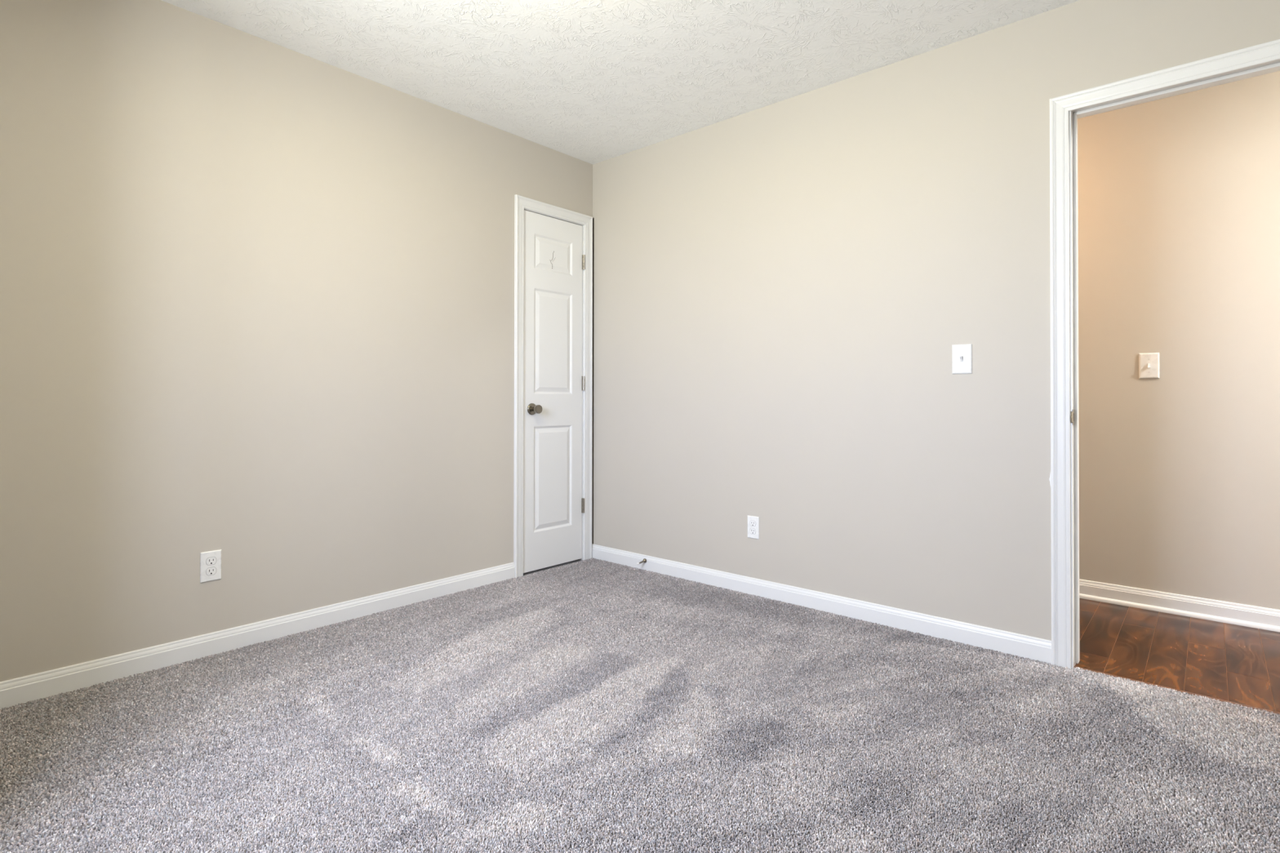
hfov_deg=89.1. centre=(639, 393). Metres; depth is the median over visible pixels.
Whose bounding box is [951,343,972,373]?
light switch
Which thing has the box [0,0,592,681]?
wall
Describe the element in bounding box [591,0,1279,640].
wall
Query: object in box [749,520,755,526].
receptacle
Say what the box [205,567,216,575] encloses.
receptacle
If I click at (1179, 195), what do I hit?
wall
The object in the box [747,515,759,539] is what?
electrical outlet
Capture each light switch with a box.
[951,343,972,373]
[1138,352,1159,378]
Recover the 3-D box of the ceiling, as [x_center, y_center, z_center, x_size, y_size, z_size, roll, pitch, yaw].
[-0.204,-1.498,1.792,5.015,0.100,3.275,0,-1,41]
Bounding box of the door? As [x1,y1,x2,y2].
[513,194,594,577]
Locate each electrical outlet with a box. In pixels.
[200,549,221,582]
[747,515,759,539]
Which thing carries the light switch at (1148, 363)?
attached to the wall at (1179, 195)
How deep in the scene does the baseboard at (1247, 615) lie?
2.98 m
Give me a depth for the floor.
2.52 m
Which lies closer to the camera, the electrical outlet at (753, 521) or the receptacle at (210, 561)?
the receptacle at (210, 561)
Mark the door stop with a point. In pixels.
(644, 560)
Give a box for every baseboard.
[0,562,515,710]
[591,543,1051,664]
[1079,579,1279,632]
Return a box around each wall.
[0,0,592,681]
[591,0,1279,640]
[1077,71,1279,609]
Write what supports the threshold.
on the floor
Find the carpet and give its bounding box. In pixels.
[0,558,1279,852]
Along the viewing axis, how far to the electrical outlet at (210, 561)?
2.49 m
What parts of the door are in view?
casing leg, knob, panel, casing leg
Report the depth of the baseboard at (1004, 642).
2.92 m
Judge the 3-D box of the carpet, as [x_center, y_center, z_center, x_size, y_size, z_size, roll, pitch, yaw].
[0.079,0.995,1.610,3.746,0.010,3.170,0,-1,41]
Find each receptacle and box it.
[205,556,216,565]
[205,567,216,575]
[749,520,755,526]
[749,528,755,534]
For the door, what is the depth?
3.80 m
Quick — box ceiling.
[161,0,1079,164]
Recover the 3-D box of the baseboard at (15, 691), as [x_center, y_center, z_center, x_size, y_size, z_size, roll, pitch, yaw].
[-1.416,0.965,2.749,0.012,0.091,2.194,0,-1,41]
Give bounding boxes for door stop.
[636,558,646,565]
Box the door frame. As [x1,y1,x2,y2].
[1048,39,1279,669]
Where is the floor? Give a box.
[0,559,1279,852]
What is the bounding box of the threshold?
[1073,666,1279,715]
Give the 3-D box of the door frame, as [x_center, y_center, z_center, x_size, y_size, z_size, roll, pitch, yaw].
[1.924,-0.046,2.155,0.958,2.116,0.133,0,-1,41]

